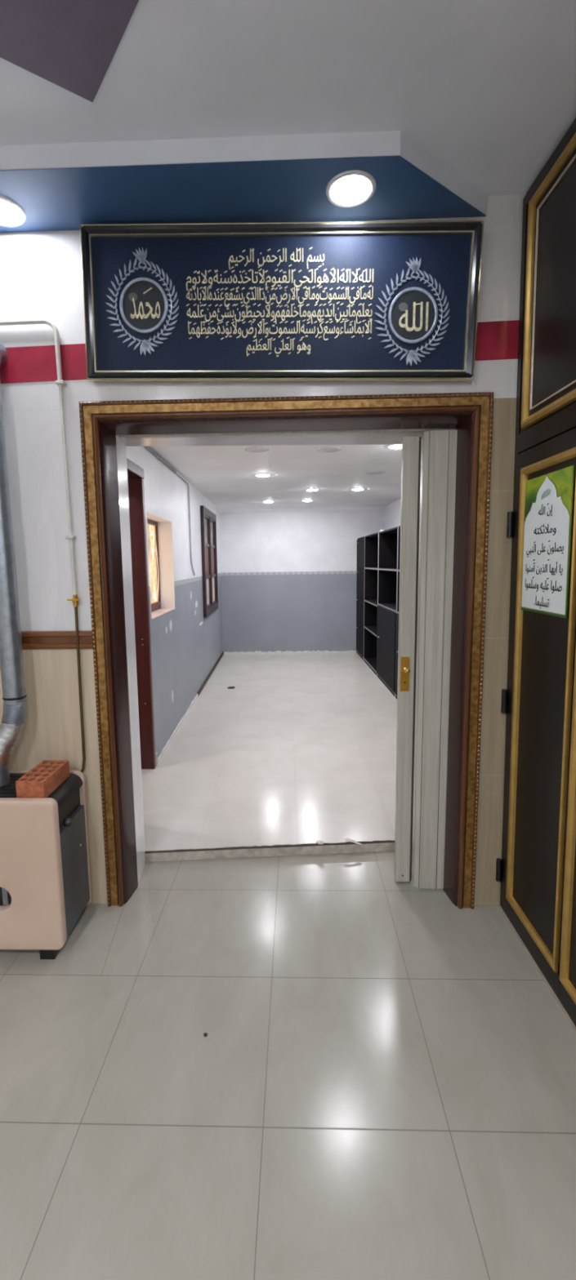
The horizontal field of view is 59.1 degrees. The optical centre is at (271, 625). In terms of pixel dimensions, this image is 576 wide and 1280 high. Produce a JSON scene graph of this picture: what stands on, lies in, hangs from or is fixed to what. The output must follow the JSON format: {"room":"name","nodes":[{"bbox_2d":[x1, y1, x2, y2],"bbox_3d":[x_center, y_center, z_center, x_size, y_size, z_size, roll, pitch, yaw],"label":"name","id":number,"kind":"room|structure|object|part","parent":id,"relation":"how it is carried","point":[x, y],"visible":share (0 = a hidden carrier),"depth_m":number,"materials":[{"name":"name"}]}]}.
{"room":"mosque","nodes":[
{"label":"mosque","id":0,"kind":"room"},
{"bbox_2d":[125,446,222,758],"bbox_3d":[-1.014,-0.341,5.397,0.300,2.366,5.768,-1,7,1],"label":"wall","id":1,"kind":"structure","parent":0,"point":[186,646],"depth_m":4.78,"materials":[{"name":"paint"}]},
{"bbox_2d":[126,457,158,768],"bbox_3d":[-1.039,0.038,3.243,0.324,2.146,0.920,-1,7,1],"label":"door","id":2,"kind":"structure","parent":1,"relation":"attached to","point":[148,757],"depth_m":3.58,"materials":[{"name":"red wood"}]},
{"bbox_2d":[146,511,175,619],"bbox_3d":[-0.961,-0.479,4.105,0.165,0.775,0.860,-1,7,1],"label":"window","id":3,"kind":"structure","parent":1,"relation":"in","point":[160,548],"depth_m":4.49,"materials":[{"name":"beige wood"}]},
{"bbox_3d":[-1.041,-0.478,4.106,0.004,0.765,0.840,-1,7,1],"label":"pane","id":4,"kind":"part","parent":3,"relation":"part of","materials":[{"name":"glass"}]},
{"bbox_2d":[147,523,158,603],"bbox_3d":[-1.009,-0.496,4.114,0.010,0.662,0.740,-1,7,1],"label":"grille","id":5,"kind":"object","parent":3,"relation":"attached to","point":[153,553],"depth_m":4.37,"materials":[{"name":"yellow glass"}]},
{"bbox_3d":[-1.024,-0.478,4.106,0.030,0.775,0.860,-1,7,1],"label":"frame","id":6,"kind":"part","parent":3,"relation":"part of","materials":[{"name":"red wood"}]},
{"bbox_3d":[-0.939,-0.098,4.152,0.131,0.004,0.856,-1,7,1],"label":"sill","id":7,"kind":"part","parent":3,"relation":"part of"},
{"bbox_2d":[143,446,195,575],"bbox_3d":[-0.875,-0.897,4.472,0.019,0.974,2.174,-1,7,1],"label":"cable","id":8,"kind":"object","parent":1,"relation":"attached to","point":[153,452],"visible":0.75,"depth_m":4.76,"materials":[{"name":"grey plastic"}]},
{"bbox_2d":[157,651,223,761],"bbox_3d":[-0.833,0.742,6.088,0.023,0.042,4.636,-1,7,1],"label":"baseboard","id":9,"kind":"structure","parent":1,"relation":"attached to","point":[171,736],"depth_m":5.30,"materials":[{"name":"paint"}]},
{"bbox_2d":[200,505,217,617],"bbox_3d":[-0.832,-0.847,6.829,0.045,1.360,1.260,-1,7,1],"label":"window","id":10,"kind":"structure","parent":1,"relation":"in","point":[207,518],"depth_m":6.73,"materials":[{"name":"brown wood"}]},
{"bbox_3d":[-0.859,-1.210,6.490,0.010,0.325,0.425,-1,7,1],"label":"pane","id":11,"kind":"part","parent":10,"relation":"part of","materials":[{"name":"grey glass"}]},
{"bbox_2d":[204,546,208,575],"bbox_3d":[-0.849,-0.828,6.537,0.018,0.365,0.425,-1,7,1],"label":"window pane","id":12,"kind":"object","parent":10,"relation":"attached to","point":[206,548],"depth_m":6.60,"materials":[{"name":"glass"}]},
{"bbox_3d":[-0.848,-0.433,6.586,0.010,0.350,0.425,-1,7,1],"label":"panel","id":13,"kind":"part","parent":10,"relation":"part of","materials":[{"name":"white glass"}]},
{"bbox_3d":[-0.842,-0.816,6.538,0.032,1.170,0.525,-1,7,1],"label":"sash","id":14,"kind":"part","parent":10,"relation":"part of","materials":[{"name":"brown wood"}]},
{"bbox_3d":[-0.851,-1.282,7.070,0.010,0.325,0.425,-1,7,1],"label":"pane","id":15,"kind":"part","parent":10,"relation":"part of","materials":[{"name":"grey glass"}]},
{"bbox_2d":[211,547,214,573],"bbox_3d":[-0.842,-0.900,7.117,0.018,0.365,0.425,-1,7,1],"label":"window pane","id":16,"kind":"object","parent":10,"relation":"attached to","point":[212,548],"depth_m":7.24,"materials":[{"name":"glass"}]},
{"bbox_3d":[-0.835,-0.888,7.119,0.032,1.170,0.525,-1,7,1],"label":"sash","id":17,"kind":"part","parent":10,"relation":"part of","materials":[{"name":"brown wood"}]},
{"bbox_3d":[-0.840,-0.505,7.167,0.010,0.350,0.425,-1,7,1],"label":"panel","id":18,"kind":"part","parent":10,"relation":"part of","materials":[{"name":"white glass"}]},
{"bbox_2d":[0,194,525,884],"bbox_3d":[-0.632,-0.238,2.389,4.000,3.000,0.477,-1,7,2],"label":"wall","id":19,"kind":"structure","parent":0,"point":[41,277],"depth_m":2.07,"materials":[{"name":"white paint"}]},
{"bbox_2d":[0,318,85,773],"bbox_3d":[-1.673,-0.248,2.154,1.732,1.936,0.045,-1,7,2],"label":"gas pipe","id":20,"kind":"object","parent":19,"relation":"attached to","point":[59,382],"visible":0.97,"depth_m":2.09,"materials":[{"name":"white metal"}]},
{"bbox_3d":[-0.832,-0.107,2.134,0.052,0.012,0.018,-1,7,2],"label":"valve lever","id":21,"kind":"part","parent":20,"relation":"part of","materials":[{"name":"gold metal"}]},
{"bbox_2d":[0,343,86,383],"bbox_3d":[-1.599,-1.036,2.075,1.900,0.181,0.003,-1,7,2],"label":"wall stripe","id":22,"kind":"object","parent":19,"relation":"attached to","point":[28,363],"depth_m":2.05,"materials":[{"name":"red paint"}]},
{"bbox_2d":[0,648,107,903],"bbox_3d":[-1.639,0.695,2.291,1.774,1.200,0.005,-1,7,2],"label":"wainscot","id":23,"kind":"structure","parent":19,"relation":"attached to","point":[51,729],"depth_m":2.24,"materials":[{"name":"beige laminate"}]},
{"bbox_2d":[21,631,93,648],"bbox_3d":[-1.649,0.071,2.202,1.772,0.076,0.020,-1,7,2],"label":"wall rail","id":24,"kind":"object","parent":19,"relation":"attached to","point":[30,639],"visible":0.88,"depth_m":2.17,"materials":[{"name":"brown wood"}]},
{"bbox_2d":[0,130,487,232],"bbox_3d":[-0.873,-1.565,1.833,3.377,0.074,0.313,-1,7,2],"label":"soffit","id":25,"kind":"structure","parent":19,"relation":"attached to","point":[281,178],"depth_m":1.75,"materials":[{"name":"blue paint"}]},
{"bbox_2d":[0,195,26,226],"bbox_3d":[-1.003,-1.528,1.872,0.176,0.007,0.176,-1,7,2],"label":"recessed light","id":26,"kind":"object","parent":25,"relation":"in","point":[11,214],"visible":1,"depth_m":1.88,"materials":[{"name":"white plastic"}]},
{"bbox_2d":[0,199,21,223],"bbox_3d":[-1.003,-1.528,1.872,0.141,0.002,0.141,-1,7,2],"label":"diffuser","id":27,"kind":"object","parent":26,"relation":"attached to","point":[10,211],"depth_m":1.88,"materials":[{"name":"white plastic"}]},
{"bbox_2d":[325,169,376,207],"bbox_3d":[0.278,-1.535,1.789,0.176,0.007,0.176,-1,7,2],"label":"recessed light","id":28,"kind":"object","parent":25,"relation":"in","point":[348,188],"visible":1,"depth_m":1.78,"materials":[{"name":"white plastic"}]},
{"bbox_2d":[330,175,370,204],"bbox_3d":[0.278,-1.535,1.789,0.141,0.002,0.141,-1,7,2],"label":"diffuser","id":29,"kind":"object","parent":28,"relation":"attached to","point":[344,189],"depth_m":1.79,"materials":[{"name":"white plastic"}]},
{"bbox_2d":[80,220,484,382],"bbox_3d":[0.029,-1.245,1.974,1.534,0.591,0.070,-1,7,2],"label":"picture","id":30,"kind":"object","parent":19,"relation":"attached to","point":[336,300],"visible":1,"depth_m":1.97,"materials":[{"name":"blue fabric"}]},
{"bbox_2d":[78,391,493,909],"bbox_3d":[0.064,0.173,2.224,1.659,2.206,0.151,-1,7,2],"label":"door frame","id":31,"kind":"structure","parent":19,"relation":"attached to","point":[471,414],"depth_m":2.14,"materials":[{"name":"brown wood"}]},
{"bbox_2d":[118,428,457,888],"bbox_3d":[0.092,0.204,2.366,1.484,2.098,0.157,-1,7,2],"label":"door","id":32,"kind":"structure","parent":19,"relation":"in","point":[428,463],"depth_m":2.28,"materials":[{"name":"grey plastic"}]},
{"bbox_3d":[0.608,0.224,2.319,0.041,0.159,0.004,-1,7,2],"label":"lock plate","id":33,"kind":"part","parent":32,"relation":"part of","materials":[{"name":"gold metal"}]},
{"bbox_3d":[0.618,0.208,2.338,0.068,2.075,0.038,-1,7,2],"label":"lead post","id":34,"kind":"part","parent":32,"relation":"part of","materials":[{"name":"grey plastic"}]},
{"bbox_3d":[0.610,0.205,2.295,0.026,0.026,0.040,-1,7,2],"label":"knob","id":35,"kind":"part","parent":32,"relation":"part of","materials":[{"name":"gold metal"}]},
{"bbox_2d":[473,397,515,906],"bbox_3d":[0.987,0.181,2.152,0.198,2.185,0.005,-1,7,2],"label":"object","id":36,"kind":"structure","parent":19,"relation":"attached to","point":[492,733],"depth_m":2.15,"materials":[{"name":"laminate"}]},
{"bbox_2d":[475,320,519,360],"bbox_3d":[0.879,-1.119,1.995,0.260,0.148,0.003,-1,7,2],"label":"tile band","id":37,"kind":"object","parent":19,"relation":"attached to","point":[499,340],"visible":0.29,"depth_m":1.99,"materials":[{"name":"red tile"}]},
{"bbox_2d":[141,652,396,851],"bbox_3d":[-0.227,0.848,5.561,4.600,0.054,6.090,-1,7,2],"label":"floor","id":38,"kind":"structure","parent":0,"point":[302,748],"depth_m":3.84,"materials":[{"name":"tile"}]},
{"bbox_2d":[144,840,394,862],"bbox_3d":[0.014,1.199,2.698,1.401,0.056,0.015,-1,7,-3],"label":"threshold","id":39,"kind":"object","parent":38,"relation":"attached to","point":[386,845],"visible":0.92,"depth_m":2.69,"materials":[{"name":"beige stone"}]},
{"bbox_2d":[315,840,323,844],"bbox_3d":[0.258,1.157,2.703,0.035,0.021,0.032,-5,8,-33],"label":"lump","id":40,"kind":"object","parent":39,"relation":"on","point":[318,842],"visible":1,"depth_m":2.69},
{"bbox_2d":[344,837,361,844],"bbox_3d":[0.434,1.154,2.706,0.087,0.025,0.028,0,7,6],"label":"flake","id":41,"kind":"object","parent":39,"relation":"on","point":[346,839],"visible":1,"depth_m":2.70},
{"bbox_2d":[355,536,364,660],"bbox_3d":[1.571,-0.438,7.891,0.463,1.876,0.686,-1,7,1],"label":"storage cabinet","id":42,"kind":"object","parent":38,"relation":"on","point":[360,541],"visible":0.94,"depth_m":7.83,"materials":[{"name":"black laminate"}]},
{"bbox_3d":[1.375,-0.223,7.921,0.015,0.445,0.646,-1,7,1],"label":"door","id":43,"kind":"part","parent":42,"relation":"part of","materials":[{"name":"black laminate"}]},
{"bbox_3d":[1.381,0.223,7.976,0.015,0.444,0.646,-1,7,1],"label":"door","id":44,"kind":"part","parent":42,"relation":"part of","materials":[{"name":"black laminate"}]},
{"bbox_3d":[1.370,-0.665,7.866,0.015,0.435,0.646,-1,7,1],"label":"door","id":45,"kind":"part","parent":42,"relation":"part of","materials":[{"name":"black laminate"}]},
{"bbox_3d":[1.364,-1.105,7.811,0.015,0.443,0.646,-1,7,1],"label":"door","id":46,"kind":"part","parent":42,"relation":"part of","materials":[{"name":"black laminate"}]},
{"bbox_2d":[363,532,377,675],"bbox_3d":[1.578,-0.331,7.028,0.426,1.876,1.046,-1,7,1],"label":"storage cabinet","id":47,"kind":"object","parent":38,"relation":"on","point":[371,541],"visible":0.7,"depth_m":7.50,"materials":[{"name":"black laminate"}]},
{"bbox_2d":[364,626,376,635],"bbox_3d":[1.582,0.083,7.079,0.413,0.018,1.010,-1,7,1],"label":"shelf","id":48,"kind":"object","parent":47,"relation":"attached to","point":[372,629],"depth_m":7.25,"materials":[{"name":"black laminate"}]},
{"bbox_2d":[365,599,377,604],"bbox_3d":[1.577,-0.309,7.030,0.413,0.018,1.010,-1,7,1],"label":"shelf","id":49,"kind":"object","parent":47,"relation":"attached to","point":[374,602],"depth_m":7.23,"materials":[{"name":"black laminate"}]},
{"bbox_2d":[376,526,397,697],"bbox_3d":[1.545,-0.202,5.986,0.463,1.876,1.046,-1,7,1],"label":"shelving unit","id":50,"kind":"object","parent":38,"relation":"on","point":[387,539],"visible":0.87,"depth_m":6.38,"materials":[{"name":"black laminate"}]},
{"bbox_3d":[1.353,0.242,6.044,0.015,0.882,1.006,-1,7,1],"label":"door","id":51,"kind":"part","parent":50,"relation":"part of","materials":[{"name":"black laminate"}]},
{"bbox_2d":[378,603,395,610],"bbox_3d":[1.562,-0.210,5.985,0.413,0.018,1.010,-1,7,1],"label":"shelf","id":52,"kind":"object","parent":50,"relation":"attached to","point":[391,606],"depth_m":6.11,"materials":[{"name":"black laminate"}]},
{"bbox_2d":[394,524,399,698],"bbox_3d":[1.532,-0.072,4.944,0.463,1.876,1.046,-1,7,1],"label":"storage cabinet","id":53,"kind":"object","parent":38,"relation":"on","point":[398,526],"visible":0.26,"depth_m":5.41,"materials":[{"name":"black laminate"}]},
{"bbox_3d":[1.339,0.372,5.002,0.015,0.882,1.006,-1,7,1],"label":"door","id":54,"kind":"part","parent":53,"relation":"part of","materials":[{"name":"black laminate"}]},
{"bbox_2d":[149,444,401,508],"bbox_3d":[-0.340,-1.551,5.304,4.600,0.079,6.000,-1,7,1],"label":"ceiling","id":55,"kind":"structure","parent":0,"point":[224,475],"depth_m":4.98,"materials":[{"name":"white paint"}]},
{"bbox_2d":[244,446,267,452],"bbox_3d":[-0.115,-1.329,3.834,0.178,0.008,0.176,-1,7,1],"label":"recessed light","id":56,"kind":"object","parent":55,"relation":"in","point":[251,449],"visible":1,"depth_m":3.83,"materials":[{"name":"white plastic"}]},
{"bbox_2d":[247,447,265,451],"bbox_3d":[-0.115,-1.328,3.831,0.136,0.002,0.136,-1,7,1],"label":"diffuser","id":57,"kind":"object","parent":56,"relation":"attached to","point":[249,449],"depth_m":3.83,"materials":[{"name":"white plastic"}]},
{"bbox_2d":[254,473,270,476],"bbox_3d":[-0.088,-1.466,4.976,0.156,0.017,0.156,-1,7,1],"label":"recessed light","id":58,"kind":"object","parent":55,"relation":"in","point":[258,474],"visible":1,"depth_m":4.93,"materials":[{"name":"white plastic"}]},
{"bbox_2d":[256,474,268,476],"bbox_3d":[-0.088,-1.465,4.976,0.125,0.015,0.125,-1,7,1],"label":"diffuser","id":59,"kind":"object","parent":58,"relation":"attached to","point":[257,475],"depth_m":4.94,"materials":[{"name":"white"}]},
{"bbox_2d":[306,488,318,491],"bbox_3d":[0.481,-1.604,6.026,0.156,0.017,0.156,-1,7,1],"label":"recessed light","id":60,"kind":"object","parent":55,"relation":"in","point":[311,489],"visible":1,"depth_m":5.99,"materials":[{"name":"white"}]},
{"bbox_2d":[317,446,340,452],"bbox_3d":[0.440,-1.341,3.868,0.178,0.008,0.176,-1,7,1],"label":"recessed light","id":61,"kind":"object","parent":55,"relation":"in","point":[326,449],"visible":1,"depth_m":3.86,"materials":[{"name":"white plastic"}]},
{"bbox_2d":[320,447,337,451],"bbox_3d":[0.440,-1.340,3.865,0.136,0.002,0.136,-1,7,1],"label":"diffuser","id":62,"kind":"object","parent":61,"relation":"attached to","point":[322,449],"depth_m":3.86,"materials":[{"name":"white plastic"}]},
{"bbox_2d":[351,488,364,490],"bbox_3d":[1.024,-1.613,6.044,0.156,0.017,0.156,-1,7,1],"label":"recessed light","id":63,"kind":"object","parent":55,"relation":"in","point":[353,489],"visible":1,"depth_m":6.00,"materials":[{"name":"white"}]},
{"bbox_2d":[365,471,384,474],"bbox_3d":[1.005,-1.478,4.915,0.178,0.008,0.176,-1,7,1],"label":"recessed light","id":64,"kind":"object","parent":55,"relation":"in","point":[370,472],"visible":1,"depth_m":4.91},
{"bbox_2d":[368,471,382,474],"bbox_3d":[1.005,-1.478,4.912,0.136,0.002,0.136,-1,7,1],"label":"diffuser","id":65,"kind":"object","parent":64,"relation":"attached to","point":[369,473],"depth_m":4.93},
{"bbox_2d":[386,444,401,448],"bbox_3d":[0.941,-1.332,3.791,0.156,0.017,0.156,-1,7,1],"label":"recessed light","id":66,"kind":"object","parent":55,"relation":"in","point":[391,446],"visible":0.66,"depth_m":3.76,"materials":[{"name":"white plastic"}]},
{"bbox_2d":[389,444,401,448],"bbox_3d":[0.941,-1.331,3.791,0.125,0.015,0.125,-1,7,1],"label":"diffuser","id":67,"kind":"object","parent":66,"relation":"attached to","point":[392,446],"depth_m":3.77,"materials":[{"name":"white plastic"}]},
{"bbox_2d":[0,850,575,1279],"bbox_3d":[-0.687,1.610,-0.072,4.000,0.060,5.820,-1,7,2],"label":"floor","id":68,"kind":"structure","parent":0,"point":[380,1084],"depth_m":1.51,"materials":[{"name":"tile"}]},
{"bbox_2d":[0,770,91,959],"bbox_3d":[-1.169,0.981,2.121,0.742,0.662,0.310,-1,7,2],"label":"heater","id":69,"kind":"object","parent":68,"relation":"on","point":[45,881],"visible":0.97,"depth_m":1.98,"materials":[{"name":"beige metal"}]},
{"bbox_2d":[0,343,26,786],"bbox_3d":[-1.109,-0.235,2.060,0.138,1.797,0.229,2,8,22],"label":"flue pipe","id":70,"kind":"object","parent":69,"relation":"attached to","point":[11,662],"visible":1,"depth_m":2.06,"materials":[{"name":"metal"}]},
{"bbox_2d":[0,764,9,786],"bbox_3d":[-1.144,0.618,2.111,0.094,0.093,0.095,-1,7,2],"label":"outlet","id":71,"kind":"object","parent":70,"relation":"attached to","point":[4,768],"depth_m":2.09,"materials":[{"name":"metal"}]},
{"bbox_3d":[-1.176,0.975,1.985,0.712,0.617,0.040,-1,7,2],"label":"panel","id":72,"kind":"part","parent":69,"relation":"part of","materials":[{"name":"beige metal"}]},
{"bbox_2d":[15,760,69,797],"bbox_3d":[-0.932,0.628,2.076,0.112,0.070,0.216,0,7,3],"label":"brick","id":73,"kind":"object","parent":69,"relation":"on","point":[44,778],"visible":0.98,"depth_m":2.02,"materials":[{"name":"orange brick"}]},
{"bbox_3d":[-1.178,0.960,2.272,0.716,0.643,0.007,-1,7,2],"label":"panel","id":74,"kind":"part","parent":69,"relation":"part of","materials":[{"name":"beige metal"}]},
{"bbox_3d":[-0.817,0.791,2.037,0.030,0.037,0.038,-1,7,2],"label":"knob","id":75,"kind":"part","parent":69,"relation":"part of","materials":[{"name":"black plastic"}]},
{"bbox_2d":[0,0,575,195],"bbox_3d":[-0.733,-1.335,-0.649,4.000,0.080,5.400,-1,7,2],"label":"ceiling","id":76,"kind":"structure","parent":0,"point":[486,87],"depth_m":1.46,"materials":[{"name":"grey paint"}]},
{"bbox_2d":[0,0,138,102],"bbox_3d":[-0.602,-1.510,1.095,0.649,0.006,0.619,-6,9,-34],"label":"ceiling panel","id":77,"kind":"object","parent":76,"relation":"attached to","point":[72,45],"depth_m":1.33,"materials":[{"name":"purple paint"}]},
{"bbox_2d":[218,510,384,652],"bbox_3d":[0.414,-0.720,8.298,3.200,2.366,0.120,-1,7,1],"label":"wall","id":78,"kind":"structure","parent":0,"point":[288,579],"depth_m":8.23,"materials":[{"name":"paint"}]},
{"bbox_2d":[223,650,355,653],"bbox_3d":[0.284,0.442,8.377,2.189,0.044,0.012,-1,7,1],"label":"baseboard","id":79,"kind":"structure","parent":78,"relation":"attached to","point":[255,651],"depth_m":8.37,"materials":[{"name":"paint"}]},
{"bbox_2d":[218,506,384,512],"bbox_3d":[0.475,-1.840,8.072,2.634,0.051,0.051,-1,7,1],"label":"crown molding","id":80,"kind":"structure","parent":78,"relation":"attached to","point":[382,508],"depth_m":8.07,"materials":[{"name":"white paint"}]},
{"bbox_2d":[383,497,400,530],"bbox_3d":[1.831,-0.384,5.435,0.120,2.366,5.608,-1,7,1],"label":"wall","id":81,"kind":"structure","parent":0,"point":[392,511],"depth_m":7.51,"materials":[{"name":"paint"}]},
{"bbox_3d":[1.055,0.105,-0.550,0.100,3.000,5.343,-1,7,2],"label":"wall","id":82,"kind":"structure","parent":0,"visible":0},
{"bbox_2d":[495,118,575,1031],"bbox_3d":[0.975,-0.060,1.163,0.074,2.907,1.905,-1,7,2],"label":"door","id":83,"kind":"structure","parent":82,"relation":"in","point":[535,869],"depth_m":1.82,"materials":[{"name":"black paint"}]},
{"bbox_3d":[0.995,0.308,1.874,0.005,1.770,0.381,-1,7,2],"label":"panel","id":84,"kind":"part","parent":83,"relation":"part of","materials":[{"name":"black wood"}]},
{"bbox_2d":[520,465,573,618],"bbox_3d":[0.972,-0.286,1.807,0.011,0.492,0.325,-1,7,2],"label":"poster","id":85,"kind":"object","parent":83,"relation":"attached to","point":[548,503],"visible":1,"depth_m":1.78,"materials":[{"name":"green paper"}]},
{"bbox_3d":[0.939,-1.045,1.009,0.006,0.760,1.760,-1,7,2],"label":"fanlight panel","id":86,"kind":"part","parent":83,"relation":"part of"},
{"bbox_3d":[0.976,0.394,1.189,0.005,1.770,0.905,-1,7,2],"label":"panel","id":87,"kind":"part","parent":83,"relation":"part of","materials":[{"name":"black wood"}]}
]}

